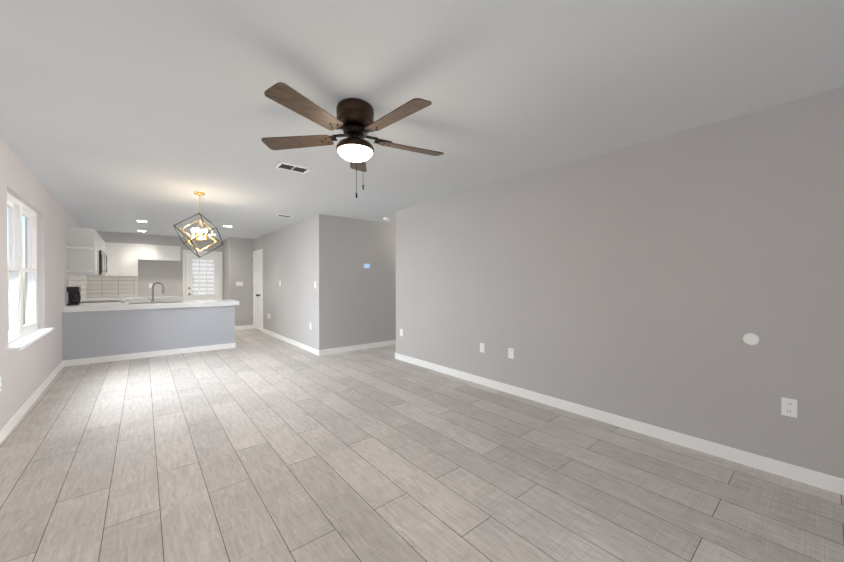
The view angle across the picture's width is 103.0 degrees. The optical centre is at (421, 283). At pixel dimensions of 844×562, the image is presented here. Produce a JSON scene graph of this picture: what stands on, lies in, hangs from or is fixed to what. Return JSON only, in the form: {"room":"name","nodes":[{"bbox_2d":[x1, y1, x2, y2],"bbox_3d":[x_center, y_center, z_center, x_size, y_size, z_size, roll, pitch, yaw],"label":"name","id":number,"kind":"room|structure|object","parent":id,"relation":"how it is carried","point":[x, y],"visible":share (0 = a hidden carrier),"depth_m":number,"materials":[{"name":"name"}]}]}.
{"room":"living room","nodes":[
{"label":"living room","id":0,"kind":"room"},
{"bbox_2d":[0,138,83,429],"bbox_3d":[-3.646,0.038,2.885,0.150,2.440,12.700,0,0,-41],"label":"wall","id":1,"kind":"structure","parent":0,"point":[26,372],"depth_m":3.81,"materials":[{"name":"paint"}]},
{"bbox_2d":[7,192,37,343],"bbox_3d":[-4.095,-0.145,3.387,0.075,1.380,1.550,0,0,-41],"label":"window","id":2,"kind":"structure","parent":1,"relation":"in","point":[17,211],"depth_m":3.38,"materials":[{"name":"white plastic"}]},
{"bbox_2d":[7,327,53,351],"bbox_3d":[-4.021,0.556,3.455,0.130,0.032,1.650,0,0,-41],"label":"window sill","id":3,"kind":"structure","parent":1,"relation":"attached to","point":[21,343],"depth_m":3.26,"materials":[{"name":"white"}]},
{"bbox_2d":[0,361,62,443],"bbox_3d":[-2.465,1.218,1.645,0.014,0.095,8.970,0,0,-41],"label":"baseboard","id":4,"kind":"structure","parent":1,"relation":"attached to","point":[10,424],"depth_m":3.28,"materials":[{"name":"white wood"}]},
{"bbox_2d":[68,274,86,299],"bbox_3d":[-6.719,0.087,6.579,0.008,0.493,2.810,0,0,-41],"label":"tile backsplash","id":5,"kind":"structure","parent":1,"relation":"attached to","point":[77,281],"depth_m":6.74,"materials":[{"name":"white tile"}]},
{"bbox_2d":[65,245,92,271],"bbox_3d":[-5.593,-0.398,5.487,0.285,0.410,0.300,0,0,-40],"label":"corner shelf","id":6,"kind":"object","parent":1,"relation":"attached to","point":[77,247],"visible":0.96,"depth_m":5.44,"materials":[{"name":"white wood"}]},
{"bbox_2d":[68,227,98,274],"bbox_3d":[-5.810,-0.545,5.780,0.338,0.770,0.424,0,0,-40],"label":"upper cabinet","id":7,"kind":"object","parent":1,"relation":"attached to","point":[81,259],"visible":1,"depth_m":5.62,"materials":[{"name":"white wood"}]},
{"bbox_2d":[81,238,105,275],"bbox_3d":[-6.875,-0.553,7.009,0.312,0.770,1.287,0,0,-40],"label":"upper cabinet","id":8,"kind":"object","parent":1,"relation":"attached to","point":[102,245],"visible":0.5,"depth_m":7.10,"materials":[{"name":"white wood"}]},
{"bbox_2d":[97,233,100,250],"bbox_3d":[-6.208,-0.775,6.226,0.312,0.315,0.760,0,0,-40],"label":"upper cabinet","id":9,"kind":"object","parent":1,"relation":"attached to","point":[98,242],"visible":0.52,"depth_m":6.30,"materials":[{"name":"white wood"}]},
{"bbox_2d":[72,250,106,274],"bbox_3d":[-6.167,-0.388,6.262,0.416,0.450,0.760,0,0,-40],"label":"microwave","id":10,"kind":"object","parent":9,"relation":"attached to","point":[101,262],"visible":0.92,"depth_m":6.08,"materials":[{"name":"silver metal"}]},
{"bbox_2d":[86,231,224,300],"bbox_3d":[-6.646,0.003,8.551,2.800,2.440,0.150,0,0,-40],"label":"wall","id":11,"kind":"structure","parent":0,"point":[168,275],"depth_m":8.50,"materials":[{"name":"paint"}]},
{"bbox_2d":[87,276,137,297],"bbox_3d":[-7.288,0.078,7.915,0.910,0.493,0.008,0,0,-40],"label":"tile backsplash","id":12,"kind":"structure","parent":11,"relation":"attached to","point":[103,287],"depth_m":7.90,"materials":[{"name":"white tile"}]},
{"bbox_2d":[105,242,137,276],"bbox_3d":[-7.175,-0.557,7.790,0.892,0.770,0.338,0,0,-40],"label":"upper cabinet","id":13,"kind":"object","parent":11,"relation":"attached to","point":[122,259],"visible":0.71,"depth_m":7.78,"materials":[{"name":"white wood"}]},
{"bbox_2d":[138,244,179,260],"bbox_3d":[-6.513,-0.761,8.339,0.820,0.370,0.338,0,0,-40],"label":"upper cabinet","id":14,"kind":"object","parent":11,"relation":"attached to","point":[157,252],"visible":1,"depth_m":8.22,"materials":[{"name":"white wood"}]},
{"bbox_2d":[182,250,221,300],"bbox_3d":[-5.904,0.169,9.059,0.900,2.102,0.018,0,0,-40],"label":"door frame","id":15,"kind":"structure","parent":11,"relation":"attached to","point":[184,274],"depth_m":8.88,"materials":[{"name":"white wood"}]},
{"bbox_2d":[186,253,219,300],"bbox_3d":[-5.867,0.199,9.015,0.760,2.018,0.126,0,0,-40],"label":"exterior door","id":16,"kind":"structure","parent":11,"relation":"in","point":[202,277],"depth_m":9.03,"materials":[{"name":"white wood"}]},
{"bbox_2d":[224,238,228,299],"bbox_3d":[-5.322,-0.001,9.242,0.120,2.440,0.780,0,0,-40],"label":"wall","id":17,"kind":"structure","parent":0,"point":[226,269],"depth_m":9.15,"materials":[{"name":"paint"}]},
{"bbox_2d":[229,237,253,325],"bbox_3d":[-4.858,0.000,9.042,0.580,2.440,0.120,0,0,-40],"label":"wall","id":18,"kind":"structure","parent":0,"point":[241,250],"depth_m":9.00,"materials":[{"name":"paint"}]},
{"bbox_2d":[235,325,252,329],"bbox_3d":[-4.782,1.172,9.026,0.412,0.094,0.014,0,0,-40],"label":"baseboard","id":19,"kind":"structure","parent":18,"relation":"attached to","point":[244,327],"depth_m":9.03,"materials":[{"name":"white"}]},
{"bbox_2d":[0,328,843,561],"bbox_3d":[-1.098,1.295,5.010,6.900,0.100,12.800,0,0,-40],"label":"floor","id":20,"kind":"structure","parent":0,"point":[255,445],"depth_m":2.18,"materials":[{"name":"grey tile"}]},
{"bbox_2d":[81,300,123,302],"bbox_3d":[-6.063,0.771,6.356,0.671,0.930,0.760,0,0,-40],"label":"range","id":21,"kind":"object","parent":20,"relation":"on","point":[93,301],"visible":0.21,"depth_m":6.19,"materials":[{"name":"silver metal"}]},
{"bbox_2d":[62,306,234,360],"bbox_3d":[-4.548,0.832,5.791,2.325,0.815,0.115,0,0,-40],"label":"wall","id":22,"kind":"structure","parent":20,"relation":"on","point":[89,334],"depth_m":5.62,"materials":[{"name":"paint"}]},
{"bbox_2d":[63,343,235,366],"bbox_3d":[-4.533,1.192,5.797,2.325,0.095,0.129,0,0,-40],"label":"baseboard","id":23,"kind":"structure","parent":22,"relation":"attached to","point":[82,361],"depth_m":5.61,"materials":[{"name":"white wood"}]},
{"bbox_2d":[61,299,239,311],"bbox_3d":[-4.692,0.379,6.043,2.362,0.082,0.830,0,0,-40],"label":"countertop","id":24,"kind":"structure","parent":22,"relation":"on","point":[123,306],"depth_m":5.67,"materials":[{"name":"white stone"}]},
{"bbox_2d":[67,287,80,304],"bbox_3d":[-5.606,0.194,5.419,0.152,0.293,0.200,0,0,-40],"label":"coffee maker","id":25,"kind":"object","parent":24,"relation":"on","point":[74,295],"visible":0.98,"depth_m":5.36,"materials":[{"name":"black plastic"}]},
{"bbox_2d":[129,301,180,303],"bbox_3d":[-4.787,0.433,6.049,0.752,0.181,0.412,0,0,-40],"label":"sink basin","id":26,"kind":"object","parent":24,"relation":"in","point":[153,302],"visible":0.02,"depth_m":6.18,"materials":[{"name":"silver metal"}]},
{"bbox_2d":[147,282,164,301],"bbox_3d":[-4.942,0.151,6.236,0.262,0.370,0.134,0,0,-40],"label":"tap","id":27,"kind":"object","parent":24,"relation":"on","point":[163,292],"visible":1,"depth_m":6.23,"materials":[{"name":"silver metal"}]},
{"bbox_2d":[254,215,315,348],"bbox_3d":[-3.215,0.009,7.612,0.120,2.440,4.420,0,0,-40],"label":"wall block","id":28,"kind":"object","parent":20,"relation":"on","point":[289,263],"visible":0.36,"depth_m":6.86,"materials":[{"name":"paint"}]},
{"bbox_2d":[253,252,261,330],"bbox_3d":[-4.358,0.206,8.795,0.127,2.029,0.768,0,0,-40],"label":"closet door","id":29,"kind":"structure","parent":28,"relation":"attached to","point":[257,292],"depth_m":8.77,"materials":[{"name":"white wood"}]},
{"bbox_2d":[253,249,262,331],"bbox_3d":[-4.314,0.170,8.828,0.018,2.102,0.904,0,0,-40],"label":"door frame","id":30,"kind":"structure","parent":28,"relation":"attached to","point":[260,250],"depth_m":8.48,"materials":[{"name":"white wood"}]},
{"bbox_2d":[263,329,318,355],"bbox_3d":[-2.892,1.184,7.127,0.014,0.095,3.490,0,0,-40],"label":"baseboard","id":31,"kind":"structure","parent":28,"relation":"attached to","point":[300,345],"depth_m":6.74,"materials":[{"name":"white wood"}]},
{"bbox_2d":[316,214,395,349],"bbox_3d":[-0.514,0.013,6.905,3.370,2.440,0.120,0,0,-40],"label":"wall block","id":32,"kind":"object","parent":20,"relation":"on","point":[355,302],"visible":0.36,"depth_m":6.21,"materials":[{"name":"paint"}]},
{"bbox_2d":[319,340,395,355],"bbox_3d":[-0.476,1.186,6.856,3.384,0.095,0.014,0,0,-40],"label":"baseboard","id":33,"kind":"structure","parent":32,"relation":"attached to","point":[353,348],"depth_m":6.22,"materials":[{"name":"white wood"}]},
{"bbox_3d":[-6.440,0.821,7.585,1.704,0.815,1.604,0,0,-40],"label":"base cabinet","id":34,"kind":"object","parent":20,"relation":"on","visible":0},
{"bbox_2d":[81,298,125,301],"bbox_3d":[-6.639,0.373,6.996,0.652,0.082,0.960,0,0,-40],"label":"countertop","id":35,"kind":"structure","parent":34,"relation":"on","point":[123,299],"depth_m":7.06,"materials":[{"name":"white stone"}]},
{"bbox_2d":[87,296,182,301],"bbox_3d":[-6.743,0.368,7.954,1.715,0.082,0.646,0,0,-40],"label":"countertop","id":36,"kind":"structure","parent":34,"relation":"on","point":[138,299],"depth_m":7.95,"materials":[{"name":"white stone"}]},
{"bbox_3d":[-5.744,0.832,5.917,0.606,0.815,0.314,0,0,-40],"label":"base cabinet","id":37,"kind":"object","parent":20,"relation":"on","visible":0},
{"bbox_2d":[81,302,120,303],"bbox_3d":[-5.737,0.380,5.922,0.629,0.082,0.315,0,0,-40],"label":"countertop","id":38,"kind":"structure","parent":37,"relation":"on","point":[102,302],"depth_m":6.05,"materials":[{"name":"white stone"}]},
{"bbox_2d":[0,0,843,239],"bbox_3d":[-1.098,-1.245,4.995,6.900,0.100,12.800,0,0,-40],"label":"ceiling","id":39,"kind":"structure","parent":0,"point":[120,116],"depth_m":2.02,"materials":[{"name":"paint"}]},
{"bbox_2d":[173,191,223,257],"bbox_3d":[-2.914,-0.763,4.399,0.559,0.857,0.510,0,0,-40],"label":"pendant chandelier","id":40,"kind":"object","parent":39,"relation":"hanging from","point":[200,221],"visible":1,"depth_m":4.39,"materials":[{"name":"gold metal"}]},
{"bbox_2d":[276,214,291,216],"bbox_3d":[-2.419,-1.195,5.912,0.240,0.010,0.140,0,0,-40],"label":"ceiling vent","id":41,"kind":"object","parent":39,"relation":"in","point":[282,215],"visible":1,"depth_m":5.87,"materials":[{"name":"white metal"}]},
{"bbox_2d":[275,162,310,173],"bbox_3d":[-1.314,-1.179,3.424,0.300,0.012,0.180,0,0,-40],"label":"ceiling vent","id":42,"kind":"object","parent":39,"relation":"in","point":[292,167],"visible":0.98,"depth_m":3.42,"materials":[{"name":"white metal"}]},
{"bbox_2d":[261,82,443,197],"bbox_3d":[-0.411,-0.866,2.220,1.268,0.624,1.242,0,0,-40],"label":"ceiling fan","id":43,"kind":"object","parent":39,"relation":"hanging from","point":[354,122],"visible":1,"depth_m":2.13,"materials":[{"name":"brown wood"}]},
{"bbox_2d":[396,87,843,478],"bbox_3d":[1.595,0.036,3.216,0.120,2.440,6.210,0,0,-40],"label":"wall","id":44,"kind":"structure","parent":0,"point":[653,282],"depth_m":2.67,"materials":[{"name":"paint"}]},
{"bbox_2d":[480,343,484,352],"bbox_3d":[0.743,0.790,4.145,0.008,0.115,0.070,0,0,-40],"label":"electrical outlet","id":45,"kind":"object","parent":44,"relation":"attached to","point":[482,347],"visible":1,"depth_m":4.14,"materials":[{"name":"white plastic"}]},
{"bbox_2d":[508,348,513,358],"bbox_3d":[1.012,0.792,3.822,0.008,0.115,0.070,0,0,-40],"label":"electrical outlet","id":46,"kind":"object","parent":44,"relation":"attached to","point":[510,352],"visible":1,"depth_m":3.81,"materials":[{"name":"white plastic"}]},
{"bbox_2d":[395,353,843,494],"bbox_3d":[1.544,1.208,3.181,0.014,0.095,6.210,0,0,-40],"label":"baseboard","id":47,"kind":"structure","parent":44,"relation":"attached to","point":[834,484],"depth_m":2.66,"materials":[{"name":"white wood"}]},
{"bbox_2d":[743,333,758,344],"bbox_3d":[2.266,0.381,2.313,0.004,0.080,0.080,0,0,-40],"label":"electrical outlet cover","id":48,"kind":"object","parent":44,"relation":"attached to","point":[750,338],"visible":1,"depth_m":2.31,"materials":[{"name":"white plastic"}]},
{"bbox_2d":[781,397,796,417],"bbox_3d":[2.379,0.802,2.176,0.008,0.115,0.070,0,0,-40],"label":"electrical outlet","id":49,"kind":"object","parent":44,"relation":"attached to","point":[788,407],"visible":1,"depth_m":2.17,"materials":[{"name":"white plastic"}]}
]}

